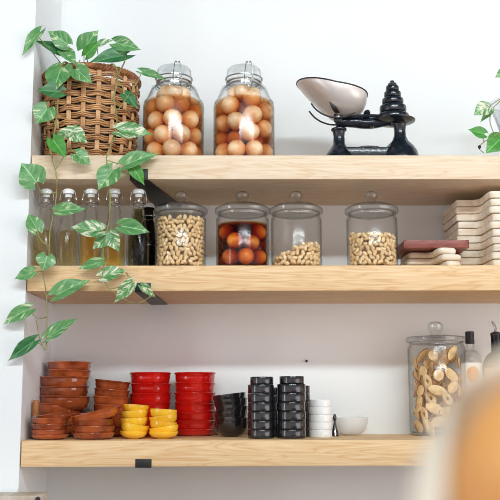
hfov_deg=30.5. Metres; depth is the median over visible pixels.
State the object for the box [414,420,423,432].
bread crisp
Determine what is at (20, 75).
wall
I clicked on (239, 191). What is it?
glass canister
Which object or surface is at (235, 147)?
egg
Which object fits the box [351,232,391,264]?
peanuts
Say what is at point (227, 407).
bowl
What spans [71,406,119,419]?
terracotta dish
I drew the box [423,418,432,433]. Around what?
bread crisp
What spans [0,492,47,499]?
base cabinet
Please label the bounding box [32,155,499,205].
oak shelf
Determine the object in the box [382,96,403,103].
weight
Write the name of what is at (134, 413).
bowl
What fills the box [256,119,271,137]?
egg
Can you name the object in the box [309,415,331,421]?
cup
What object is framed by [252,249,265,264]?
fruit
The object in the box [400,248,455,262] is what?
paddle board
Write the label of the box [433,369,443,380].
bread crisp
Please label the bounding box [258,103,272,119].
egg
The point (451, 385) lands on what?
bread crisp
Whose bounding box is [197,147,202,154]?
egg
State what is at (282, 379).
cup
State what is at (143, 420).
bowl
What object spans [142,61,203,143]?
jar
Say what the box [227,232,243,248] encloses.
fruit
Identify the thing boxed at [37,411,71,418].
terracotta dish
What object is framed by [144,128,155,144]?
egg
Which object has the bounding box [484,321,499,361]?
oil bottle
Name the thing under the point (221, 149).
egg
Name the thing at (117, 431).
terracotta dish
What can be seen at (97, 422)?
terracotta dish
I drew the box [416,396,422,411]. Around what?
bread crisp
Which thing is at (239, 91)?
egg
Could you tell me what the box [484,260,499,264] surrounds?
paddle board
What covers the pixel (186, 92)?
egg
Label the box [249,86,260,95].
egg
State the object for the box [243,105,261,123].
egg
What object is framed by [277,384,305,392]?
cup
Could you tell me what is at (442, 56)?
wall
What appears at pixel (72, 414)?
terracotta dish
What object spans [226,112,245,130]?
egg
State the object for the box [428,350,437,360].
bread crisp
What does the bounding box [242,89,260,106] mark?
egg
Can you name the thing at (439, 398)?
bread crisp
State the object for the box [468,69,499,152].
pothos cutting
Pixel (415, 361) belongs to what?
bread crisp
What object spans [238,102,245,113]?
egg
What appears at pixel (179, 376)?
dish
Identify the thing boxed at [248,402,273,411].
cup
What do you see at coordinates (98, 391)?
terracotta dish
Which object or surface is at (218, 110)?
egg
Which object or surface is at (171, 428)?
bowl
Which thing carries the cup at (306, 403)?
on the cup
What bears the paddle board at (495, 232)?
on the paddle board at (491, 241)
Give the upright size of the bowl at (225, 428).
0.040 m
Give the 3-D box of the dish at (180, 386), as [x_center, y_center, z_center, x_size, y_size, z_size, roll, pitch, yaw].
[-0.145,0.368,2.421,0.108,0.035,0.108,-9,-12,43]
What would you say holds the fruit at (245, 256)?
in the glass canister at (239, 191)
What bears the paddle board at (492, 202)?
on the paddle board at (490, 210)
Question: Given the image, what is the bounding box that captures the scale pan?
[296,77,367,120]
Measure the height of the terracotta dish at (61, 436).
0.013 m
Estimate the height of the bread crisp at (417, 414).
0.033 m
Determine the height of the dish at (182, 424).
0.032 m
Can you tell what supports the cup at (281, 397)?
on the cup at (280, 406)
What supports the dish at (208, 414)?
on the dish at (182, 424)
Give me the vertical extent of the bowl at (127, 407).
0.031 m
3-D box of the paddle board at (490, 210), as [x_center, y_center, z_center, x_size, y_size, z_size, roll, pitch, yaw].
[0.654,-0.079,2.409,0.240,0.017,0.287,0,-9,-1]
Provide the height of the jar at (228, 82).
0.268 m
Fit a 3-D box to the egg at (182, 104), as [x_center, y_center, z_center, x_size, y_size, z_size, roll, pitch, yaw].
[-0.179,-0.374,2.367,0.048,0.049,0.049,-4,-10,21]
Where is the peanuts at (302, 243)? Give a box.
[277,242,315,264]
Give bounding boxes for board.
[396,240,468,258]
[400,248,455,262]
[400,254,460,264]
[439,261,460,264]
[442,199,499,224]
[443,191,499,218]
[443,206,499,231]
[445,214,499,238]
[445,221,499,239]
[453,229,499,243]
[458,244,499,257]
[459,252,499,264]
[465,237,499,250]
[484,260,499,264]
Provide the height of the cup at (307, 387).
0.021 m
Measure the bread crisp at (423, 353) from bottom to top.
0.035 m
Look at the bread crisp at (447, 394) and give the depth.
2.35 m
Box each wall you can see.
[0,0,61,491]
[46,0,499,499]
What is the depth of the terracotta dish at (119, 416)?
2.35 m
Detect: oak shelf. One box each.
[21,434,428,467]
[27,265,499,304]
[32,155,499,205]
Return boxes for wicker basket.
[42,62,141,154]
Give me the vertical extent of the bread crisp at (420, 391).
0.029 m
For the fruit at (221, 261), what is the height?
0.041 m
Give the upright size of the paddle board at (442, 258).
0.015 m
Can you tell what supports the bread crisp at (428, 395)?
in the glass canister at (444, 336)
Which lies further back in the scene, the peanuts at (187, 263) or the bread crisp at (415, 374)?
the bread crisp at (415, 374)
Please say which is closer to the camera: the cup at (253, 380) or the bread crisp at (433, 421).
the cup at (253, 380)
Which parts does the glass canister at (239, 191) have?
lid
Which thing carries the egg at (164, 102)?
in the jar at (159, 82)
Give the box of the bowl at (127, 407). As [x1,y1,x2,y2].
[123,404,148,410]
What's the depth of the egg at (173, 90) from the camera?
2.35 m
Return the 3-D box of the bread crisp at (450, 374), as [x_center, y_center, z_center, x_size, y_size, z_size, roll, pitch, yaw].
[0.519,0.322,2.369,0.042,0.035,0.008,5,-10,-28]
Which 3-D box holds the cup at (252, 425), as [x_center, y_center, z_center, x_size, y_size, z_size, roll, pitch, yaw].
[0.027,0.429,2.249,0.065,0.021,0.065,-5,-10,30]
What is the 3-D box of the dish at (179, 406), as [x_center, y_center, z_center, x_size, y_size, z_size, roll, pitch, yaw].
[-0.144,0.419,2.413,0.111,0.036,0.111,1,-9,-5]
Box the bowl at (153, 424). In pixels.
[150,421,176,427]
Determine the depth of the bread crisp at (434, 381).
2.41 m
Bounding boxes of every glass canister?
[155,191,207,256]
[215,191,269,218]
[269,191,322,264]
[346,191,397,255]
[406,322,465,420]
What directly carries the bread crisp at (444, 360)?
in the glass canister at (444, 336)
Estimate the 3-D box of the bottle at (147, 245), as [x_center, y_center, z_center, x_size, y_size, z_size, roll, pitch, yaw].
[-0.271,-0.027,2.447,0.056,0.199,0.056,1,-9,-5]
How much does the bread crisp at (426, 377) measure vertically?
0.039 m
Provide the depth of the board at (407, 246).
2.28 m
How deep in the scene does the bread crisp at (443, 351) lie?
2.47 m
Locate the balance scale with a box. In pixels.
[309,101,418,154]
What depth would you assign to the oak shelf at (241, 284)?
2.22 m
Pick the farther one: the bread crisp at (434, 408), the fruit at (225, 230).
the bread crisp at (434, 408)
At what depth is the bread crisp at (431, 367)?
2.42 m
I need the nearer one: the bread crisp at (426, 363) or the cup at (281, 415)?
the cup at (281, 415)
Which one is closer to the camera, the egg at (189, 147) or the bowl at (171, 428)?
the bowl at (171, 428)
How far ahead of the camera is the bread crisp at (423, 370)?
2.39 m
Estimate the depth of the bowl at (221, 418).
2.32 m
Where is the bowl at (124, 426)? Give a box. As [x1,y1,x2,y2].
[121,423,148,431]
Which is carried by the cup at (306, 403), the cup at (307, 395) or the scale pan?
the cup at (307, 395)
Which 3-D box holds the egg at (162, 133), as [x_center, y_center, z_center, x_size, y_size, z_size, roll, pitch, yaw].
[-0.221,-0.294,2.331,0.048,0.049,0.048,2,-9,-16]
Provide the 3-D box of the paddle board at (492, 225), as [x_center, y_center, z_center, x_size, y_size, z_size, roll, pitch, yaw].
[0.655,-0.041,2.404,0.237,0.017,0.287,0,-9,-1]
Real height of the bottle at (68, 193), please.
0.199 m
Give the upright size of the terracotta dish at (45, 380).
0.040 m
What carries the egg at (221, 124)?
in the jar at (228, 82)
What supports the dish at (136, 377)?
on the dish at (135, 387)
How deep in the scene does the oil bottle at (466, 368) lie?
2.40 m
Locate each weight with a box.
[379,102,405,112]
[379,110,408,115]
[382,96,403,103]
[384,89,400,97]
[386,84,398,90]
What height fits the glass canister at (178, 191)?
0.200 m
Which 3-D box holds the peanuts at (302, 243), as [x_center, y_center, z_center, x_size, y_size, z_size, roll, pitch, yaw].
[0.117,0.015,2.309,0.103,0.064,0.105,-9,-12,43]
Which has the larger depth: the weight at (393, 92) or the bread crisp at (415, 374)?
the bread crisp at (415, 374)
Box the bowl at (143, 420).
[120,417,147,425]
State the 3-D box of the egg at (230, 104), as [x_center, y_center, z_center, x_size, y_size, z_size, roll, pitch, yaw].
[-0.050,-0.371,2.352,0.048,0.049,0.049,-4,-10,22]
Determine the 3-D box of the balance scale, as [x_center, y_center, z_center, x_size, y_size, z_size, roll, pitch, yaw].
[0.293,-0.299,2.353,0.281,0.155,0.114,0,-9,-1]
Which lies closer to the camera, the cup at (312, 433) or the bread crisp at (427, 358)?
the cup at (312, 433)
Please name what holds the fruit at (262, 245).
in the glass canister at (239, 191)
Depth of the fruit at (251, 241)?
2.26 m
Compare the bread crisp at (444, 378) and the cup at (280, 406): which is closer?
the cup at (280, 406)
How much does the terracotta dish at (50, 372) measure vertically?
0.039 m
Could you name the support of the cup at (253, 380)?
on the cup at (259, 388)
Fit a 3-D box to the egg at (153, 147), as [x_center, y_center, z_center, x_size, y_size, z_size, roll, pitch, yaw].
[-0.240,-0.253,2.340,0.049,0.049,0.047,-8,-12,40]
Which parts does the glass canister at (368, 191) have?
lid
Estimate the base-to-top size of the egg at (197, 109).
0.048 m
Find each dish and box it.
[31,417,68,423]
[31,423,68,429]
[31,429,68,434]
[31,434,68,439]
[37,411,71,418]
[39,403,81,412]
[39,413,83,423]
[40,376,89,385]
[40,385,89,395]
[40,395,90,410]
[46,369,91,380]
[47,361,91,369]
[67,424,72,430]
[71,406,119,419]
[72,418,115,425]
[72,425,115,432]
[72,432,114,439]
[93,395,129,404]
[93,404,123,411]
[94,388,129,397]
[95,379,129,389]
[113,428,121,436]
[114,412,122,419]
[114,420,120,428]
[129,372,170,382]
[130,383,170,392]
[130,393,171,402]
[130,402,170,410]
[174,372,215,381]
[174,392,215,402]
[174,402,214,411]
[175,382,214,392]
[176,420,215,428]
[177,410,215,420]
[177,428,214,435]
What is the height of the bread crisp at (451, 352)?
0.038 m
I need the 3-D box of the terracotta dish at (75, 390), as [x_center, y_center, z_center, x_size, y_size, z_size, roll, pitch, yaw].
[-0.490,0.376,2.401,0.137,0.042,0.137,-9,-13,44]
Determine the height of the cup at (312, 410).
0.018 m
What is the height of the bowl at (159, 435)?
0.018 m
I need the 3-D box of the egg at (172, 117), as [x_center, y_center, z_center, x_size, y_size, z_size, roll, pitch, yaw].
[-0.197,-0.336,2.332,0.050,0.048,0.048,3,-10,-20]
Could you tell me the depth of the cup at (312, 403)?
2.29 m
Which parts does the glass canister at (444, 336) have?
lid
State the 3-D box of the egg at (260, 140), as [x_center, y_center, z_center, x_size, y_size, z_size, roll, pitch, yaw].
[0.009,-0.280,2.382,0.050,0.048,0.048,-3,-9,18]
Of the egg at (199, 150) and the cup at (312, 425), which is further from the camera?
the egg at (199, 150)
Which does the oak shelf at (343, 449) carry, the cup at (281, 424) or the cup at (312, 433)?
the cup at (312, 433)
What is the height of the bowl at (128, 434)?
0.021 m
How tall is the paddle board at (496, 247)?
0.017 m
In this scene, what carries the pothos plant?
in the wicker basket
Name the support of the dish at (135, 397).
on the dish at (151, 405)
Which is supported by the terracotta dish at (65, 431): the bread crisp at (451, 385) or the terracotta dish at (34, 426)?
the terracotta dish at (34, 426)
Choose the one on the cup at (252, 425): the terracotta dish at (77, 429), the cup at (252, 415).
the cup at (252, 415)
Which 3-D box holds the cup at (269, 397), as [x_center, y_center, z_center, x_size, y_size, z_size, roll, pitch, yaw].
[0.027,0.365,2.259,0.065,0.021,0.065,-7,-11,38]
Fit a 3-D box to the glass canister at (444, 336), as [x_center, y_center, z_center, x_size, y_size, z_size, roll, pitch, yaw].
[0.493,0.338,2.417,0.157,0.296,0.157,0,-9,-1]
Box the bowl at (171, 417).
[149,413,176,421]
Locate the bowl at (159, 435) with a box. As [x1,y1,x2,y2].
[149,431,177,438]
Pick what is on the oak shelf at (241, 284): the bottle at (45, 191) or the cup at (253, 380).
the bottle at (45, 191)
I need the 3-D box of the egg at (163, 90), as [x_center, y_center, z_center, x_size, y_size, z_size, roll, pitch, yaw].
[-0.215,-0.405,2.382,0.048,0.049,0.049,1,-9,-9]
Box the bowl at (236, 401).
[214,398,246,407]
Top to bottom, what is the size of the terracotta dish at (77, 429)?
0.026 m
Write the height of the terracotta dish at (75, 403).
0.042 m
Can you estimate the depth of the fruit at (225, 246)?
2.32 m
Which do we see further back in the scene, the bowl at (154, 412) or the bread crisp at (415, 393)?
the bread crisp at (415, 393)
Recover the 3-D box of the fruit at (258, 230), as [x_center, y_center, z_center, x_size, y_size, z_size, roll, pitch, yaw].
[0.019,-0.043,2.303,0.042,0.042,0.040,-6,-11,31]
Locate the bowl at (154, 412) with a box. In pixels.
[150,408,176,416]
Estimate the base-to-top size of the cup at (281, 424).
0.022 m
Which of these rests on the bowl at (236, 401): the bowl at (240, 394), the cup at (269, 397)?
the bowl at (240, 394)
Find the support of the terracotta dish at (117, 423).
on the terracotta dish at (117, 431)
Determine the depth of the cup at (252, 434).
2.22 m
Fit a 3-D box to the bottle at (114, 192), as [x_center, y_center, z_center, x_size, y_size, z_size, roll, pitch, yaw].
[-0.338,-0.054,2.279,0.056,0.199,0.056,-2,-9,13]
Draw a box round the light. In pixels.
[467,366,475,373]
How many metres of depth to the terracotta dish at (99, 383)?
2.36 m
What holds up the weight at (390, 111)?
on the balance scale
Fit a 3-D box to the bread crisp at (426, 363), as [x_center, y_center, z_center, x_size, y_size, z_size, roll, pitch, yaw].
[0.478,0.308,2.454,0.008,0.027,0.047,-9,-13,44]
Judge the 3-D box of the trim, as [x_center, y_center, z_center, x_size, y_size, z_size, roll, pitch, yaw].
[-1.139,0.563,2.124,1.200,0.014,0.006,0,-9,-1]
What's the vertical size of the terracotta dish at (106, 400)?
0.037 m
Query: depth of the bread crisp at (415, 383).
2.41 m
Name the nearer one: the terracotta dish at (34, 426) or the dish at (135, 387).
the terracotta dish at (34, 426)
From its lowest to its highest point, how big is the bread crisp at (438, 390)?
0.029 m
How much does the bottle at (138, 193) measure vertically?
0.199 m
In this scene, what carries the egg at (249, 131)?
in the jar at (228, 82)
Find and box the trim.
[0,489,17,491]
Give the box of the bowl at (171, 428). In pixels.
[149,424,177,431]
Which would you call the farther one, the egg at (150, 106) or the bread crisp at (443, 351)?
the bread crisp at (443, 351)
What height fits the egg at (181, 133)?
0.048 m
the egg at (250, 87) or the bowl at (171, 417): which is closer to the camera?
the bowl at (171, 417)
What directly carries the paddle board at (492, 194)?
on the paddle board at (492, 202)
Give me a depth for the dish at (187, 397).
2.37 m
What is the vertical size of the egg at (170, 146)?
0.049 m
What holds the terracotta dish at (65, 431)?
on the terracotta dish at (61, 436)
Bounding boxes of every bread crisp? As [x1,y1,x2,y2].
[412,359,418,367]
[413,371,422,382]
[414,380,417,390]
[414,382,420,396]
[414,408,420,420]
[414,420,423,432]
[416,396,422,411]
[417,348,429,361]
[417,385,424,395]
[419,366,427,375]
[420,407,428,419]
[422,360,430,369]
[423,374,432,387]
[423,380,436,392]
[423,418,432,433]
[425,392,436,402]
[426,357,438,364]
[426,403,442,414]
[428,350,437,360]
[428,385,446,395]
[429,362,434,376]
[429,413,438,420]
[430,394,442,401]
[431,417,437,425]
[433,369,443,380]
[437,363,446,369]
[437,374,445,385]
[439,348,448,358]
[440,353,449,364]
[442,392,449,402]
[444,368,457,381]
[447,346,456,359]
[447,381,457,392]
[449,353,456,362]
[456,358,459,368]
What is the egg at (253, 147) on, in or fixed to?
in the jar at (228, 82)
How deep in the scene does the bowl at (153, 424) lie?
2.22 m
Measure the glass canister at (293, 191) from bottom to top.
0.200 m
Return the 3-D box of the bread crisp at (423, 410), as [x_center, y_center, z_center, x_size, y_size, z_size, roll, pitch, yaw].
[0.450,0.424,2.366,0.010,0.040,0.024,7,-12,-39]
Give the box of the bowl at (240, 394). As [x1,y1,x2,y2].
[213,392,245,401]
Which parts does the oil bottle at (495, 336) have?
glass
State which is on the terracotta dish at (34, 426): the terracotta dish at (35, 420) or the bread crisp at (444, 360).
the terracotta dish at (35, 420)
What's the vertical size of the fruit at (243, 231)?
0.042 m
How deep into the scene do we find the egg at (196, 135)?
2.35 m
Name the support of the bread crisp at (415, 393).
in the glass canister at (444, 336)
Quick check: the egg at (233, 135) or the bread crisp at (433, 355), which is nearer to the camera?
the egg at (233, 135)
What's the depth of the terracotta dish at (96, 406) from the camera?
2.35 m
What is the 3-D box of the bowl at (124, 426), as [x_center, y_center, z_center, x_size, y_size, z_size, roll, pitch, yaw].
[-0.281,0.440,2.246,0.070,0.038,0.070,5,-10,-29]
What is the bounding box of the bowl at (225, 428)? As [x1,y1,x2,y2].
[215,421,247,436]
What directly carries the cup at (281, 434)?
on the oak shelf at (343, 449)
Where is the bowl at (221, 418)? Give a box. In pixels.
[216,417,247,420]
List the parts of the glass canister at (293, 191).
lid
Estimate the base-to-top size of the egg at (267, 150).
0.048 m
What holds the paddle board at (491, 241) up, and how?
on the paddle board at (496, 247)
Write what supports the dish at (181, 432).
on the oak shelf at (343, 449)
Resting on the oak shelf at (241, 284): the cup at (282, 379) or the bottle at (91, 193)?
the bottle at (91, 193)
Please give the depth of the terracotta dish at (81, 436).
2.18 m
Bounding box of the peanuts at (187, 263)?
[161,218,203,265]
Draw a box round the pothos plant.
[3,26,165,360]
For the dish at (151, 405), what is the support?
on the dish
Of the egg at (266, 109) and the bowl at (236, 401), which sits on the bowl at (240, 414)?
the bowl at (236, 401)
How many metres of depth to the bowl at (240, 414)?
2.33 m
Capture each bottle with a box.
[34,189,55,265]
[55,189,78,247]
[79,189,98,252]
[106,189,122,206]
[126,189,146,252]
[137,203,157,265]
[461,331,481,377]
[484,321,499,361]
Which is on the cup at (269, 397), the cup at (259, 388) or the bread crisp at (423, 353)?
the cup at (259, 388)
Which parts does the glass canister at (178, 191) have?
lid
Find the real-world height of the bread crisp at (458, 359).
0.028 m
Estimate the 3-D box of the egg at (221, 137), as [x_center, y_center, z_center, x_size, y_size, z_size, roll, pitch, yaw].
[-0.068,-0.286,2.386,0.048,0.049,0.048,5,-10,-28]
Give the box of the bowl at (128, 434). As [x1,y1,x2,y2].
[120,430,146,438]
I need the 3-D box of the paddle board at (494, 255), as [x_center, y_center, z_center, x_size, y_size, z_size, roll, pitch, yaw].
[0.654,0.035,2.392,0.242,0.017,0.287,0,-9,-1]
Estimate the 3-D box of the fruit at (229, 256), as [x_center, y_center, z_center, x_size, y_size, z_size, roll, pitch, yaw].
[-0.048,0.017,2.277,0.042,0.042,0.039,4,-10,-23]
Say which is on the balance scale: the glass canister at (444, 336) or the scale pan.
the scale pan
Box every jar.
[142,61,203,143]
[213,61,274,135]
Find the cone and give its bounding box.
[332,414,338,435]
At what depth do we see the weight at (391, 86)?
2.36 m
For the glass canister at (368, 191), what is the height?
0.200 m
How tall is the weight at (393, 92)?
0.018 m
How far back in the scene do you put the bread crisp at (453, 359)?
2.43 m
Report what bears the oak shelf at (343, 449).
attached to the wall at (442, 56)
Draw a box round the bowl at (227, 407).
[216,405,247,411]
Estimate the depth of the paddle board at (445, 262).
2.25 m
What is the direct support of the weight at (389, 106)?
on the weight at (390, 111)
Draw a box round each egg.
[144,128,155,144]
[146,98,158,114]
[146,141,164,154]
[147,111,164,129]
[153,125,171,143]
[155,94,174,112]
[158,84,168,96]
[162,139,180,154]
[163,108,181,127]
[167,84,182,97]
[172,124,190,142]
[174,96,189,114]
[180,141,197,154]
[181,86,190,99]
[181,110,198,128]
[189,105,202,120]
[189,128,201,145]
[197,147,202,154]
[215,102,224,116]
[215,114,231,132]
[215,132,228,145]
[215,143,228,154]
[221,96,239,114]
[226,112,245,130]
[227,85,236,96]
[227,140,245,154]
[228,130,245,143]
[233,84,249,101]
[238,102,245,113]
[240,122,259,140]
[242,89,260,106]
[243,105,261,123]
[245,137,262,145]
[245,140,262,154]
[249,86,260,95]
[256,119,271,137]
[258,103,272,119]
[262,144,272,154]
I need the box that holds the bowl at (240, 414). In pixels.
[215,411,246,417]
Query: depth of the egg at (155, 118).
2.33 m
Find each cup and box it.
[248,384,273,392]
[248,393,273,401]
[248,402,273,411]
[248,411,273,420]
[248,420,273,429]
[248,429,273,438]
[250,377,272,384]
[276,402,304,410]
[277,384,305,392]
[277,393,305,401]
[277,411,305,419]
[277,420,305,429]
[277,429,305,438]
[279,376,303,383]
[305,402,308,410]
[306,386,309,393]
[306,394,309,401]
[309,400,331,406]
[309,407,331,414]
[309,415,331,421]
[309,422,331,429]
[309,430,331,437]
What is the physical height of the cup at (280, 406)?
0.022 m
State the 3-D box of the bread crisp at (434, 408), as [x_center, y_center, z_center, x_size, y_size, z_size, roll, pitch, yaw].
[0.474,0.407,2.352,0.046,0.030,0.008,-3,-10,20]
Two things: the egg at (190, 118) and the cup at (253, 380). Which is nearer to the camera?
the cup at (253, 380)
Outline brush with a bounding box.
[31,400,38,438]
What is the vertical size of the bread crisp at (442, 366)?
0.020 m
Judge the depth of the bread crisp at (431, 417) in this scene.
2.38 m
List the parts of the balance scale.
pivot plate, weight plate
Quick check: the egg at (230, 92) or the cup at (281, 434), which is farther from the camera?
the egg at (230, 92)
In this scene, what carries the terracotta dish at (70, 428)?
on the terracotta dish
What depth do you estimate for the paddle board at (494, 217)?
2.37 m
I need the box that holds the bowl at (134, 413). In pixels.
[121,410,147,417]
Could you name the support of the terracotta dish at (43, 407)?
on the terracotta dish at (72, 414)
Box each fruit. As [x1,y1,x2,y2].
[219,225,234,240]
[219,252,231,265]
[222,241,229,250]
[222,248,238,264]
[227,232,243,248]
[235,227,248,238]
[237,248,253,264]
[243,234,259,250]
[249,224,265,240]
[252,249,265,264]
[258,240,265,250]

